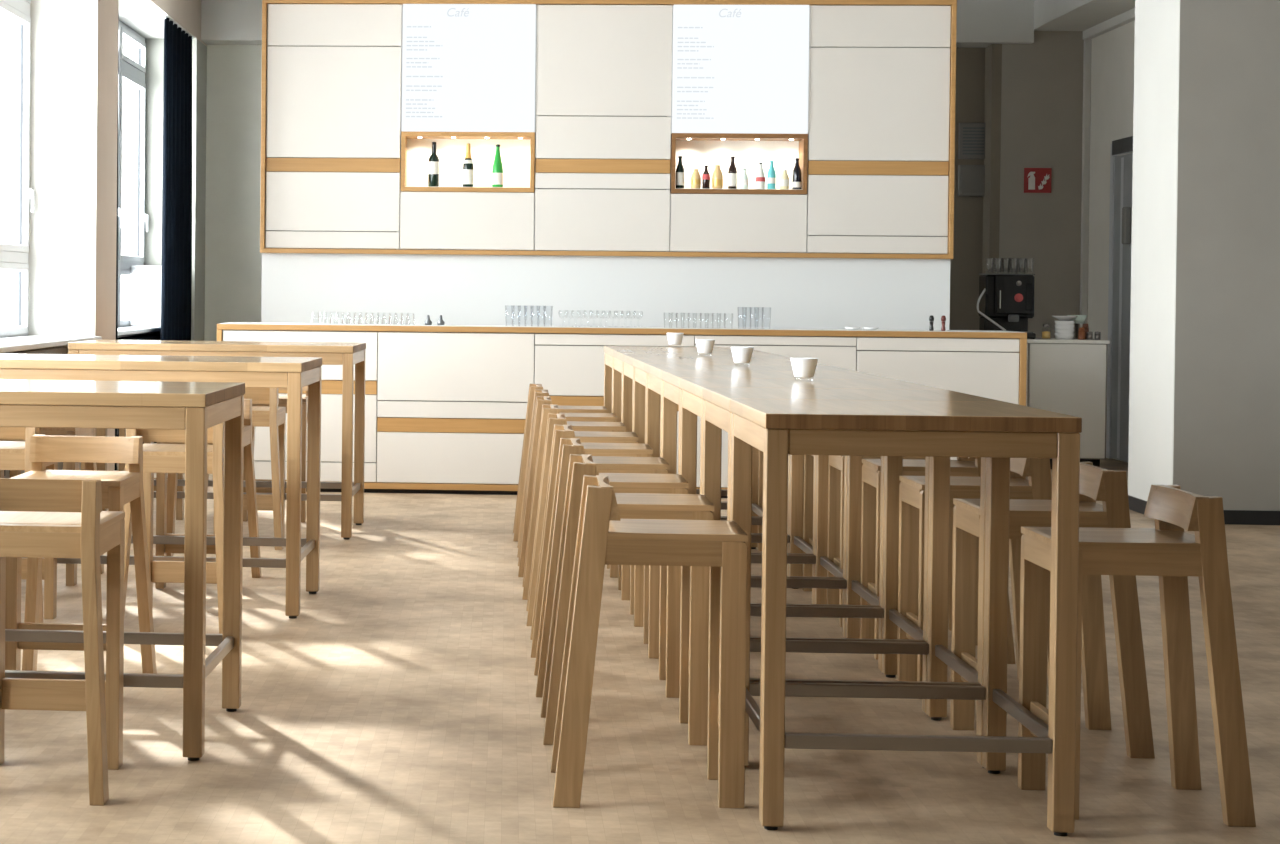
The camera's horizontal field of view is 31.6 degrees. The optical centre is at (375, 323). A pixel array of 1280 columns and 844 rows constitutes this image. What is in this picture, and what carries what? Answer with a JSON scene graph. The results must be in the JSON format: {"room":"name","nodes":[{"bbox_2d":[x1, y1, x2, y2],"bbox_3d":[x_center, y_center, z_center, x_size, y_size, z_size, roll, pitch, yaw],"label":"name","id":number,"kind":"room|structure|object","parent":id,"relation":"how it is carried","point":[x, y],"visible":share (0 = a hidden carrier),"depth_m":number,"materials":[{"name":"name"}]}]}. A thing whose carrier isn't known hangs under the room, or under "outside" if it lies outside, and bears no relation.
{"room":"eatery","nodes":[
{"label":"eatery","id":0,"kind":"room"},
{"bbox_2d":[0,0,206,470],"bbox_3d":[-2.750,-0.915,8.615,0.720,4.350,26.300,1,1,3],"label":"wall","id":1,"kind":"structure","parent":0,"point":[74,66],"depth_m":15.76,"materials":[{"name":"white paint"}]},
{"bbox_2d":[0,0,34,337],"bbox_3d":[-2.606,-1.194,13.261,0.135,2.700,5.000,1,1,3],"label":"window","id":2,"kind":"structure","parent":1,"relation":"in","point":[12,257],"depth_m":15.66,"materials":[{"name":"grey"}]},
{"bbox_2d":[0,335,101,352],"bbox_3d":[-2.333,0.141,13.263,0.510,0.035,4.990,1,1,3],"label":"window sill","id":3,"kind":"structure","parent":1,"relation":"attached to","point":[10,344],"depth_m":14.19,"materials":[{"name":"grey stone"}]},
{"bbox_2d":[115,0,118,469],"bbox_3d":[-1.995,-0.733,16.802,0.069,3.709,0.448,1,1,3],"label":"curtain","id":4,"kind":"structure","parent":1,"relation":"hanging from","point":[118,0],"depth_m":16.93,"materials":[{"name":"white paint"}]},
{"bbox_2d":[118,21,148,327],"bbox_3d":[-2.288,-1.268,18.666,0.135,2.700,4.170,1,1,3],"label":"window","id":5,"kind":"structure","parent":1,"relation":"in","point":[131,72],"depth_m":20.37,"materials":[{"name":"grey"}]},
{"bbox_2d":[118,326,160,335],"bbox_3d":[-2.119,0.066,18.675,0.300,0.035,4.160,1,1,3],"label":"window sill","id":6,"kind":"structure","parent":1,"relation":"attached to","point":[133,329],"depth_m":18.88,"materials":[{"name":"grey stone"}]},
{"bbox_2d":[130,266,160,326],"bbox_3d":[-2.005,-0.246,20.302,0.330,0.544,0.800,1,1,3],"label":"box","id":7,"kind":"object","parent":6,"relation":"on","point":[145,281],"visible":0.52,"depth_m":19.90,"materials":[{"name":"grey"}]},
{"bbox_2d":[161,16,192,340],"bbox_3d":[-1.766,-0.774,19.834,0.079,3.709,1.688,1,1,3],"label":"curtain","id":8,"kind":"object","parent":1,"relation":"hanging from","point":[176,263],"visible":0.69,"depth_m":19.70,"materials":[{"name":"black fabric"}]},
{"bbox_2d":[204,45,984,340],"bbox_3d":[2.092,-1.047,21.352,7.450,4.350,0.300,1,1,3],"label":"wall","id":9,"kind":"structure","parent":0,"point":[233,257],"depth_m":21.40,"materials":[{"name":"grey paint"}]},
{"bbox_2d":[958,123,984,158],"bbox_3d":[5.608,-1.712,20.957,0.260,0.340,0.055,1,1,3],"label":"air vent","id":10,"kind":"object","parent":9,"relation":"in","point":[971,136],"visible":1,"depth_m":20.94,"materials":[{"name":"grey metal"}]},
{"bbox_2d":[958,165,984,195],"bbox_3d":[5.604,-1.339,20.962,0.260,0.295,0.055,1,1,3],"label":"wall box","id":11,"kind":"object","parent":9,"relation":"attached to","point":[971,178],"visible":1,"depth_m":20.94,"materials":[{"name":"grey metal"}]},
{"bbox_2d":[982,44,1001,273],"bbox_3d":[5.745,-0.708,20.840,0.089,3.759,0.300,1,1,3],"label":"trim","id":12,"kind":"structure","parent":9,"relation":"attached to","point":[993,52],"depth_m":20.69,"materials":[{"name":"brown paint"}]},
{"bbox_2d":[397,5,810,252],"bbox_3d":[1.793,-0.676,17.898,5.275,3.700,1.440,1,1,3],"label":"wall partition","id":13,"kind":"structure","parent":0,"point":[402,5],"depth_m":17.20,"materials":[{"name":"white"}]},
{"bbox_2d":[261,253,949,329],"bbox_3d":[1.745,-0.166,17.178,5.275,0.700,0.014,1,1,3],"label":"backsplash","id":14,"kind":"structure","parent":13,"relation":"attached to","point":[536,290],"depth_m":17.17,"materials":[{"name":"white glass"}]},
{"bbox_2d":[260,0,956,258],"bbox_3d":[1.764,-1.502,17.242,5.290,1.970,0.330,1,1,3],"label":"wall cabinet","id":15,"kind":"object","parent":13,"relation":"attached to","point":[879,143],"depth_m":17.11,"materials":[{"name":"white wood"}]},
{"bbox_2d":[428,142,438,186],"bbox_3d":[0.449,-1.227,17.243,0.086,0.347,0.085,1,1,3],"label":"wine bottle","id":16,"kind":"object","parent":15,"relation":"in","point":[433,162],"visible":1,"depth_m":17.21,"materials":[{"name":"black glass"}]},
{"bbox_2d":[462,143,473,186],"bbox_3d":[0.714,-1.219,17.228,0.088,0.337,0.087,1,1,3],"label":"wine bottle","id":17,"kind":"object","parent":15,"relation":"in","point":[468,167],"visible":1,"depth_m":17.20,"materials":[{"name":"black"}]},
{"bbox_2d":[402,4,535,131],"bbox_3d":[0.715,-1.962,17.179,1.022,0.977,0.069,1,1,3],"label":"menu board","id":18,"kind":"object","parent":15,"relation":"attached to","point":[466,67],"visible":1,"depth_m":17.15,"materials":[{"name":"white"}]},
{"bbox_2d":[492,144,502,186],"bbox_3d":[0.941,-1.215,17.215,0.088,0.334,0.087,1,1,3],"label":"wine bottle","id":19,"kind":"object","parent":15,"relation":"in","point":[497,169],"visible":1,"depth_m":17.18,"materials":[{"name":"green glass"}]},
{"bbox_2d":[675,156,684,187],"bbox_3d":[2.337,-1.158,17.133,0.068,0.250,0.067,1,1,3],"label":"beer bottle","id":20,"kind":"object","parent":15,"relation":"in","point":[680,174],"visible":1,"depth_m":17.11,"materials":[{"name":"black glass"}]},
{"bbox_2d":[691,168,700,187],"bbox_3d":[2.458,-1.112,17.127,0.074,0.160,0.073,1,1,3],"label":"juice bottle","id":21,"kind":"object","parent":15,"relation":"in","point":[696,178],"visible":1,"depth_m":17.10,"materials":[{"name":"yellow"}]},
{"bbox_2d":[702,165,709,188],"bbox_3d":[2.535,-1.121,17.122,0.060,0.180,0.060,1,1,3],"label":"bottle","id":22,"kind":"object","parent":15,"relation":"in","point":[706,176],"visible":1,"depth_m":17.10,"materials":[{"name":"brown glass"}]},
{"bbox_2d":[712,165,722,188],"bbox_3d":[2.622,-1.122,17.117,0.084,0.184,0.083,1,1,3],"label":"juice bottle","id":23,"kind":"object","parent":15,"relation":"in","point":[717,177],"visible":1,"depth_m":17.09,"materials":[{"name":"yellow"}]},
{"bbox_2d":[728,156,736,188],"bbox_3d":[2.736,-1.154,17.110,0.070,0.250,0.069,1,1,3],"label":"beer bottle","id":24,"kind":"object","parent":15,"relation":"in","point":[732,172],"visible":1,"depth_m":17.08,"materials":[{"name":"brown"}]},
{"bbox_2d":[672,5,808,133],"bbox_3d":[2.787,-1.940,17.057,1.026,0.977,0.069,1,1,3],"label":"menu board","id":25,"kind":"object","parent":15,"relation":"attached to","point":[736,68],"visible":1,"depth_m":17.02,"materials":[{"name":"white"}]},
{"bbox_2d":[740,168,748,188],"bbox_3d":[2.827,-1.109,17.105,0.062,0.162,0.062,1,1,3],"label":"water bottle","id":26,"kind":"object","parent":15,"relation":"in","point":[744,182],"visible":1,"depth_m":17.08,"materials":[{"name":"white"}]},
{"bbox_2d":[755,162,765,188],"bbox_3d":[2.948,-1.130,17.097,0.076,0.208,0.075,1,1,3],"label":"bottle","id":27,"kind":"object","parent":15,"relation":"in","point":[760,180],"visible":1,"depth_m":17.07,"materials":[{"name":"white glass"}]},
{"bbox_2d":[767,161,775,188],"bbox_3d":[3.032,-1.135,17.092,0.066,0.220,0.065,1,1,3],"label":"soda bottle","id":28,"kind":"object","parent":15,"relation":"in","point":[771,176],"visible":1,"depth_m":17.07,"materials":[{"name":"teal glass"}]},
{"bbox_2d":[780,170,788,188],"bbox_3d":[3.130,-1.100,17.087,0.068,0.152,0.067,1,1,3],"label":"bottle","id":29,"kind":"object","parent":15,"relation":"in","point":[784,179],"visible":1,"depth_m":17.06,"materials":[{"name":"beige glass"}]},
{"bbox_2d":[792,158,801,188],"bbox_3d":[3.225,-1.143,17.081,0.070,0.240,0.069,1,1,3],"label":"beer bottle","id":30,"kind":"object","parent":15,"relation":"in","point":[797,175],"visible":1,"depth_m":17.06,"materials":[{"name":"black glass"}]},
{"bbox_2d":[201,0,1033,46],"bbox_3d":[2.220,-2.921,20.958,7.710,0.590,0.420,1,1,3],"label":"ceiling","id":31,"kind":"structure","parent":0,"point":[980,23],"depth_m":20.56,"materials":[{"name":"white paint"}]},
{"bbox_2d":[0,442,1279,843],"bbox_3d":[1.495,1.366,8.396,9.270,0.120,26.300,1,1,3],"label":"floor","id":32,"kind":"structure","parent":0,"point":[400,704],"depth_m":7.05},
{"bbox_2d":[0,427,57,622],"bbox_3d":[-1.581,0.823,9.318,0.486,0.879,0.526,1,1,4],"label":"bar stool","id":33,"kind":"object","parent":32,"relation":"on","point":[14,455],"visible":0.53,"depth_m":9.19,"materials":[{"name":"brown wood"}]},
{"bbox_2d":[4,346,66,477],"bbox_3d":[-2.409,0.698,13.275,0.188,1.000,4.940,1,1,3],"label":"radiator cover","id":34,"kind":"object","parent":32,"relation":"on","point":[50,350],"visible":0.06,"depth_m":14.95,"materials":[{"name":"grey"}]},
{"bbox_2d":[0,428,103,585],"bbox_3d":[-1.605,0.801,10.843,0.486,0.879,0.526,1,1,4],"label":"bar stool","id":35,"kind":"object","parent":32,"relation":"on","point":[71,569],"visible":0.19,"depth_m":10.58,"materials":[{"name":"brown wood"}]},
{"bbox_2d":[0,478,124,805],"bbox_3d":[-0.961,0.871,6.357,0.486,0.879,0.526,1,1,4],"label":"bar stool","id":36,"kind":"object","parent":32,"relation":"on","point":[40,518],"visible":1,"depth_m":6.22,"materials":[{"name":"brown wood"}]},
{"bbox_2d":[5,435,156,673],"bbox_3d":[-1.056,0.848,7.911,0.486,0.879,0.526,1,1,4],"label":"bar stool","id":37,"kind":"object","parent":32,"relation":"on","point":[118,488],"visible":0.59,"depth_m":8.01,"materials":[{"name":"brown wood"}]},
{"bbox_2d":[63,442,152,508],"bbox_3d":[-1.483,0.780,12.418,0.486,0.879,0.526,1,1,4],"label":"bar stool","id":38,"kind":"object","parent":32,"relation":"on","point":[83,464],"visible":0.02,"depth_m":12.62,"materials":[{"name":"brown wood"}]},
{"bbox_2d":[0,379,244,760],"bbox_3d":[-1.295,0.746,7.142,1.640,1.100,0.850,1,1,5],"label":"bar table","id":39,"kind":"object","parent":32,"relation":"on","point":[191,407],"visible":0.98,"depth_m":6.69,"materials":[{"name":"brown wood"}]},
{"bbox_2d":[117,333,160,443],"bbox_3d":[-2.091,0.624,18.680,0.188,1.000,4.110,1,1,3],"label":"radiator cover","id":40,"kind":"object","parent":32,"relation":"on","point":[156,336],"visible":0.03,"depth_m":19.28,"materials":[{"name":"grey metal"}]},
{"bbox_2d":[119,429,183,519],"bbox_3d":[-1.359,0.760,13.918,0.486,0.879,0.526,1,1,4],"label":"bar stool","id":41,"kind":"object","parent":32,"relation":"on","point":[122,432],"visible":0.02,"depth_m":13.65,"materials":[{"name":"brown wood"}]},
{"bbox_2d":[0,353,321,618],"bbox_3d":[-1.106,0.706,10.063,1.640,1.100,0.850,1,1,5],"label":"bar table","id":42,"kind":"object","parent":32,"relation":"on","point":[292,373],"visible":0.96,"depth_m":9.63,"materials":[{"name":"brown wood"}]},
{"bbox_2d":[124,422,223,633],"bbox_3d":[-0.809,0.832,9.243,0.486,0.879,0.526,1,1,4],"label":"bar stool","id":43,"kind":"object","parent":32,"relation":"on","point":[157,458],"visible":0.45,"depth_m":9.07,"materials":[{"name":"brown wood"}]},
{"bbox_2d":[155,399,261,588],"bbox_3d":[-0.819,0.810,10.757,0.486,0.879,0.526,1,1,4],"label":"bar stool","id":44,"kind":"object","parent":32,"relation":"on","point":[166,487],"visible":0.17,"depth_m":10.88,"materials":[{"name":"brown wood"}]},
{"bbox_2d":[68,340,365,539],"bbox_3d":[-0.915,0.665,13.133,1.640,1.100,0.850,1,1,5],"label":"bar table","id":45,"kind":"object","parent":32,"relation":"on","point":[347,354],"visible":0.66,"depth_m":12.73,"materials":[{"name":"brown wood"}]},
{"bbox_2d":[207,387,285,549],"bbox_3d":[-0.729,0.787,12.398,0.486,0.879,0.526,1,1,4],"label":"bar stool","id":46,"kind":"object","parent":32,"relation":"on","point":[272,416],"visible":0.4,"depth_m":12.22,"materials":[{"name":"brown wood"}]},
{"bbox_2d":[243,385,307,521],"bbox_3d":[-0.606,0.768,13.854,0.486,0.879,0.526,1,1,4],"label":"bar stool","id":47,"kind":"object","parent":32,"relation":"on","point":[282,398],"visible":0.23,"depth_m":13.60,"materials":[{"name":"brown wood"}]},
{"bbox_2d":[513,384,607,540],"bbox_3d":[1.062,0.798,12.889,0.526,0.879,0.486,1,1,3],"label":"bar stool","id":48,"kind":"object","parent":32,"relation":"on","point":[562,409],"visible":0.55,"depth_m":12.69,"materials":[{"name":"brown wood"}]},
{"bbox_2d":[517,389,617,557],"bbox_3d":[1.037,0.809,12.110,0.526,0.879,0.486,1,1,4],"label":"bar stool","id":49,"kind":"object","parent":32,"relation":"on","point":[588,417],"visible":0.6,"depth_m":11.92,"materials":[{"name":"brown wood"}]},
{"bbox_2d":[518,396,625,577],"bbox_3d":[0.988,0.820,11.291,0.526,0.879,0.486,1,1,3],"label":"bar stool","id":50,"kind":"object","parent":32,"relation":"on","point":[576,425],"visible":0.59,"depth_m":11.10,"materials":[{"name":"brown wood"}]},
{"bbox_2d":[522,404,638,599],"bbox_3d":[0.956,0.832,10.472,0.526,0.879,0.486,1,1,4],"label":"bar stool","id":51,"kind":"object","parent":32,"relation":"on","point":[585,436],"visible":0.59,"depth_m":10.28,"materials":[{"name":"brown wood"}]},
{"bbox_2d":[526,413,652,626],"bbox_3d":[0.921,0.843,9.663,0.526,0.879,0.486,1,1,4],"label":"bar stool","id":52,"kind":"object","parent":32,"relation":"on","point":[596,449],"visible":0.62,"depth_m":9.46,"materials":[{"name":"brown wood"}]},
{"bbox_2d":[530,424,668,658],"bbox_3d":[0.882,0.854,8.844,0.526,0.879,0.486,1,1,4],"label":"bar stool","id":53,"kind":"object","parent":32,"relation":"on","point":[605,464],"visible":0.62,"depth_m":8.64,"materials":[{"name":"brown wood"}]},
{"bbox_2d":[534,438,688,697],"bbox_3d":[0.839,0.866,8.005,0.526,0.879,0.486,1,1,3],"label":"bar stool","id":54,"kind":"object","parent":32,"relation":"on","point":[670,576],"visible":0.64,"depth_m":7.81,"materials":[{"name":"brown wood"}]},
{"bbox_2d":[217,322,1026,497],"bbox_3d":[1.693,0.615,15.832,5.595,1.174,0.692,1,1,3],"label":"bar counter","id":55,"kind":"object","parent":32,"relation":"on","point":[446,405],"depth_m":15.55,"materials":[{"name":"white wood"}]},
{"bbox_2d":[217,324,1026,337],"bbox_3d":[1.698,0.050,15.824,5.595,0.040,0.692,1,1,3],"label":"countertop","id":56,"kind":"structure","parent":55,"relation":"on","point":[219,326],"depth_m":15.48,"materials":[{"name":"brown wood"}]},
{"bbox_2d":[929,315,933,330],"bbox_3d":[3.873,-0.001,15.551,0.036,0.108,0.035,1,1,3],"label":"mill","id":57,"kind":"object","parent":55,"relation":"on","point":[931,318],"visible":1,"depth_m":15.54,"materials":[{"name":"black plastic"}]},
{"bbox_2d":[941,315,945,330],"bbox_3d":[3.955,0.000,15.546,0.036,0.108,0.035,1,1,3],"label":"mill","id":58,"kind":"object","parent":55,"relation":"on","point":[943,318],"visible":1,"depth_m":15.54,"materials":[{"name":"red wood"}]},
{"bbox_2d":[541,454,713,745],"bbox_3d":[0.803,0.877,7.186,0.526,0.879,0.486,1,1,3],"label":"bar stool","id":59,"kind":"object","parent":32,"relation":"on","point":[694,602],"visible":0.72,"depth_m":6.98,"materials":[{"name":"brown wood"}]},
{"bbox_2d":[550,475,747,807],"bbox_3d":[0.768,0.888,6.337,0.526,0.879,0.486,1,1,4],"label":"bar stool","id":60,"kind":"object","parent":32,"relation":"on","point":[603,538],"visible":1,"depth_m":6.13,"materials":[{"name":"brown wood"}]},
{"bbox_2d":[604,346,756,501],"bbox_3d":[1.744,0.695,12.866,0.820,1.100,0.822,1,1,3],"label":"bar table","id":61,"kind":"object","parent":32,"relation":"on","point":[608,358],"visible":0.2,"depth_m":13.17,"materials":[{"name":"brown wood"}]},
{"bbox_2d":[667,333,683,344],"bbox_3d":[1.766,0.099,13.168,0.102,0.083,0.102,1,1,3],"label":"candle holder","id":62,"kind":"object","parent":61,"relation":"on","point":[673,338],"visible":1,"depth_m":13.13,"materials":[{"name":"white ceramic"}]},
{"bbox_2d":[612,349,776,548],"bbox_3d":[1.707,0.706,12.039,0.820,1.100,0.822,1,1,3],"label":"bar table","id":63,"kind":"object","parent":32,"relation":"on","point":[757,511],"visible":0.2,"depth_m":12.37,"materials":[{"name":"brown wood"}]},
{"bbox_2d":[622,353,790,575],"bbox_3d":[1.670,0.718,11.213,0.820,1.100,0.822,1,1,3],"label":"bar table","id":64,"kind":"object","parent":32,"relation":"on","point":[628,368],"visible":0.15,"depth_m":11.36,"materials":[{"name":"brown wood"}]},
{"bbox_2d":[695,339,714,353],"bbox_3d":[1.667,0.125,11.298,0.102,0.083,0.102,1,1,3],"label":"candle holder","id":65,"kind":"object","parent":64,"relation":"on","point":[705,346],"visible":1,"depth_m":11.26,"materials":[{"name":"white ceramic"}]},
{"bbox_2d":[633,358,829,603],"bbox_3d":[1.632,0.729,10.386,0.820,1.100,0.822,1,1,3],"label":"bar table","id":66,"kind":"object","parent":32,"relation":"on","point":[795,540],"visible":0.21,"depth_m":10.72,"materials":[{"name":"brown wood"}]},
{"bbox_2d":[646,364,858,636],"bbox_3d":[1.595,0.740,9.560,0.820,1.100,0.822,1,1,3],"label":"bar table","id":67,"kind":"object","parent":32,"relation":"on","point":[822,563],"visible":0.26,"depth_m":9.89,"materials":[{"name":"brown wood"}]},
{"bbox_2d":[731,347,753,362],"bbox_3d":[1.603,0.146,9.762,0.102,0.083,0.102,1,1,3],"label":"candle holder","id":68,"kind":"object","parent":67,"relation":"on","point":[740,354],"visible":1,"depth_m":9.73,"materials":[{"name":"white ceramic"}]},
{"bbox_2d":[757,450,762,550],"bbox_3d":[2.369,0.822,12.129,0.526,0.879,0.486,1,1,2],"label":"bar stool","id":69,"kind":"object","parent":32,"relation":"on","point":[760,461],"visible":0.02,"depth_m":12.30,"materials":[{"name":"brown wood"}]},
{"bbox_2d":[661,370,897,673],"bbox_3d":[1.558,0.752,8.734,0.820,1.100,0.822,1,1,3],"label":"bar table","id":70,"kind":"object","parent":32,"relation":"on","point":[671,390],"visible":0.24,"depth_m":9.07,"materials":[{"name":"brown wood"}]},
{"bbox_2d":[802,470,803,575],"bbox_3d":[2.334,0.834,11.310,0.526,0.879,0.486,1,1,2],"label":"bar stool","id":71,"kind":"object","parent":32,"relation":"on","point":[803,470],"visible":0.02,"depth_m":11.12,"materials":[{"name":"brown wood"}]},
{"bbox_2d":[802,455,813,590],"bbox_3d":[2.299,0.845,10.470,0.526,0.879,0.486,1,1,3],"label":"bar stool","id":72,"kind":"object","parent":32,"relation":"on","point":[808,459],"visible":0.02,"depth_m":10.64,"materials":[{"name":"brown wood"}]},
{"bbox_2d":[680,378,945,715],"bbox_3d":[1.520,0.763,7.907,0.820,1.100,0.822,1,1,3],"label":"bar table","id":73,"kind":"object","parent":32,"relation":"on","point":[691,401],"visible":0.43,"depth_m":8.24,"materials":[{"name":"brown wood"}]},
{"bbox_2d":[790,358,817,377],"bbox_3d":[1.558,0.169,8.117,0.102,0.083,0.102,1,1,3],"label":"cup","id":74,"kind":"object","parent":73,"relation":"on","point":[802,367],"visible":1,"depth_m":8.08,"materials":[{"name":"white ceramic"}]},
{"bbox_2d":[702,387,1003,767],"bbox_3d":[1.483,0.774,7.081,0.820,1.100,0.822,1,1,3],"label":"bar table","id":75,"kind":"object","parent":32,"relation":"on","point":[716,402],"visible":0.34,"depth_m":7.41,"materials":[{"name":"brown wood"}]},
{"bbox_2d":[827,455,952,630],"bbox_3d":[2.255,0.856,9.681,0.526,0.879,0.486,1,1,3],"label":"bar stool","id":76,"kind":"object","parent":32,"relation":"on","point":[835,462],"visible":0.09,"depth_m":9.85,"materials":[{"name":"brown wood"}]},
{"bbox_2d":[730,399,1081,835],"bbox_3d":[1.446,0.786,6.255,0.820,1.100,0.822,1,1,3],"label":"bar table","id":77,"kind":"object","parent":32,"relation":"on","point":[999,432],"visible":0.88,"depth_m":5.86,"materials":[{"name":"brown wood"}]},
{"bbox_2d":[860,457,1015,663],"bbox_3d":[2.219,0.867,8.842,0.526,0.879,0.486,1,1,3],"label":"bar stool","id":78,"kind":"object","parent":32,"relation":"on","point":[963,466],"visible":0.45,"depth_m":8.98,"materials":[{"name":"brown wood"}]},
{"bbox_2d":[897,458,1051,687],"bbox_3d":[2.179,0.879,8.004,0.526,0.879,0.486,1,1,2],"label":"bar stool","id":79,"kind":"object","parent":32,"relation":"on","point":[1038,486],"visible":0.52,"depth_m":8.15,"materials":[{"name":"brown wood"}]},
{"bbox_2d":[950,461,1154,757],"bbox_3d":[2.142,0.891,7.095,0.526,0.879,0.486,1,1,2],"label":"bar stool","id":80,"kind":"object","parent":32,"relation":"on","point":[1109,487],"visible":0.59,"depth_m":7.10,"materials":[{"name":"brown wood"}]},
{"bbox_2d":[1026,338,1109,468],"bbox_3d":[5.426,0.665,18.634,1.200,1.070,0.640,1,1,3],"label":"base cabinet","id":81,"kind":"object","parent":32,"relation":"on","point":[1064,376],"visible":0.46,"depth_m":18.30,"materials":[{"name":"grey wood"}]},
{"bbox_2d":[977,273,1035,338],"bbox_3d":[5.242,-0.143,18.644,0.484,0.540,0.440,1,1,3],"label":"coffee machine","id":82,"kind":"object","parent":81,"relation":"on","point":[1005,302],"visible":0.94,"depth_m":18.54,"materials":[{"name":"black metal"}]},
{"bbox_2d":[979,273,1034,274],"bbox_3d":[5.292,-0.409,18.712,0.400,0.010,0.290,1,1,3],"label":"tray","id":83,"kind":"object","parent":82,"relation":"on","point":[985,273],"depth_m":18.57,"materials":[{"name":"grey metal"}]},
{"bbox_2d":[1042,324,1049,338],"bbox_3d":[5.566,0.068,18.527,0.080,0.128,0.080,1,1,3],"label":"jar","id":84,"kind":"object","parent":81,"relation":"on","point":[1045,334],"visible":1,"depth_m":18.50,"materials":[{"name":"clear glass"}]},
{"bbox_2d":[1054,333,1074,338],"bbox_3d":[5.709,0.108,18.500,0.164,0.050,0.164,1,1,3],"label":"bowl","id":85,"kind":"object","parent":81,"relation":"on","point":[1057,335],"visible":1,"depth_m":18.43,"materials":[{"name":"white ceramic"}]},
{"bbox_2d":[1054,329,1074,332],"bbox_3d":[5.710,0.074,18.499,0.164,0.050,0.164,1,1,3],"label":"bowl","id":86,"kind":"object","parent":85,"relation":"on","point":[1056,330],"visible":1,"depth_m":18.43,"materials":[{"name":"white ceramic"}]},
{"bbox_2d":[1054,325,1074,328],"bbox_3d":[5.710,0.040,18.498,0.164,0.050,0.164,1,1,3],"label":"bowl","id":87,"kind":"object","parent":86,"relation":"on","point":[1056,326],"visible":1,"depth_m":18.43,"materials":[{"name":"white ceramic"}]},
{"bbox_2d":[1055,321,1074,324],"bbox_3d":[5.710,0.005,18.498,0.164,0.050,0.164,1,1,3],"label":"bowl","id":88,"kind":"object","parent":87,"relation":"on","point":[1056,322],"visible":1,"depth_m":18.43,"materials":[{"name":"white ceramic"}]},
{"bbox_2d":[1052,316,1076,320],"bbox_3d":[5.711,-0.041,18.497,0.210,0.041,0.210,1,1,3],"label":"saucer","id":89,"kind":"object","parent":88,"relation":"on","point":[1060,318],"visible":1,"depth_m":18.44,"materials":[{"name":"white ceramic"}]},
{"bbox_2d":[1067,315,1086,338],"bbox_3d":[5.865,0.033,18.670,0.170,0.200,0.167,1,1,3],"label":"glass bowl","id":90,"kind":"object","parent":81,"relation":"on","point":[1080,319],"visible":0.73,"depth_m":18.61,"materials":[{"name":"clear glass"}]},
{"bbox_2d":[1078,327,1084,339],"bbox_3d":[5.824,0.086,18.412,0.060,0.100,0.058,1,1,3],"label":"shaker","id":91,"kind":"object","parent":81,"relation":"on","point":[1081,333],"visible":1,"depth_m":18.39,"materials":[{"name":"brown"}]},
{"bbox_2d":[1082,324,1088,339],"bbox_3d":[5.885,0.070,18.509,0.060,0.130,0.058,1,1,3],"label":"shaker","id":92,"kind":"object","parent":81,"relation":"on","point":[1085,326],"visible":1,"depth_m":18.48,"materials":[{"name":"brown"}]},
{"bbox_2d":[1018,485,1255,826],"bbox_3d":[2.109,0.904,6.220,0.526,0.879,0.486,1,1,2],"label":"bar stool","id":93,"kind":"object","parent":32,"relation":"on","point":[1172,554],"visible":0.89,"depth_m":6.06,"materials":[{"name":"brown wood"}]},
{"bbox_2d":[999,31,1083,337],"bbox_3d":[6.201,-1.001,20.960,0.800,4.350,0.600,1,1,3],"label":"wall pier","id":94,"kind":"object","parent":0,"point":[1042,85],"visible":0.33,"depth_m":20.66,"materials":[{"name":"grey paint"}]},
{"bbox_2d":[1024,168,1051,192],"bbox_3d":[6.127,-1.321,20.653,0.250,0.230,0.010,1,1,3],"label":"fire extinguisher sign","id":95,"kind":"object","parent":94,"relation":"attached to","point":[1036,180],"visible":1,"depth_m":20.65,"materials":[{"name":"red plastic"}]},
{"bbox_2d":[1034,0,1134,30],"bbox_3d":[6.174,-2.898,17.929,0.540,0.470,5.398,1,1,3],"label":"beam","id":96,"kind":"structure","parent":0,"point":[1049,15],"depth_m":19.63,"materials":[{"name":"white paint"}]},
{"bbox_2d":[1088,20,1134,462],"bbox_3d":[6.568,-0.953,17.833,0.300,4.350,6.800,1,1,3],"label":"wall","id":97,"kind":"structure","parent":0,"point":[1112,52],"depth_m":20.07,"materials":[{"name":"beige paint"}]},
{"bbox_2d":[1080,39,1091,326],"bbox_3d":[6.548,-0.717,20.612,0.060,3.800,0.058,1,1,3],"label":"trim","id":98,"kind":"structure","parent":97,"relation":"attached to","point":[1087,42],"depth_m":20.58,"materials":[{"name":"white paint"}]},
{"bbox_2d":[1083,8,1134,39],"bbox_3d":[6.403,-2.620,17.869,0.070,0.080,5.498,1,1,3],"label":"trim","id":99,"kind":"structure","parent":97,"relation":"attached to","point":[1128,16],"depth_m":19.73,"materials":[{"name":"white paint"}]},
{"bbox_2d":[1106,136,1132,461],"bbox_3d":[6.423,-0.191,18.694,0.075,2.800,2.180,1,1,3],"label":"door","id":100,"kind":"structure","parent":97,"relation":"in","point":[1121,167],"depth_m":19.44,"materials":[{"name":"grey metal"}]},
{"bbox_2d":[1128,0,1279,510],"bbox_3d":[5.395,-0.917,14.497,0.670,4.350,1.000,1,1,3],"label":"wall column","id":101,"kind":"structure","parent":0,"point":[1204,383],"depth_m":14.02,"materials":[{"name":"white paint"}]},
{"bbox_2d":[1128,495,1279,524],"bbox_3d":[5.373,1.213,14.521,0.694,0.090,1.012,1,1,3],"label":"baseboard","id":102,"kind":"structure","parent":101,"relation":"attached to","point":[1231,517],"depth_m":14.01,"materials":[{"name":"black"}]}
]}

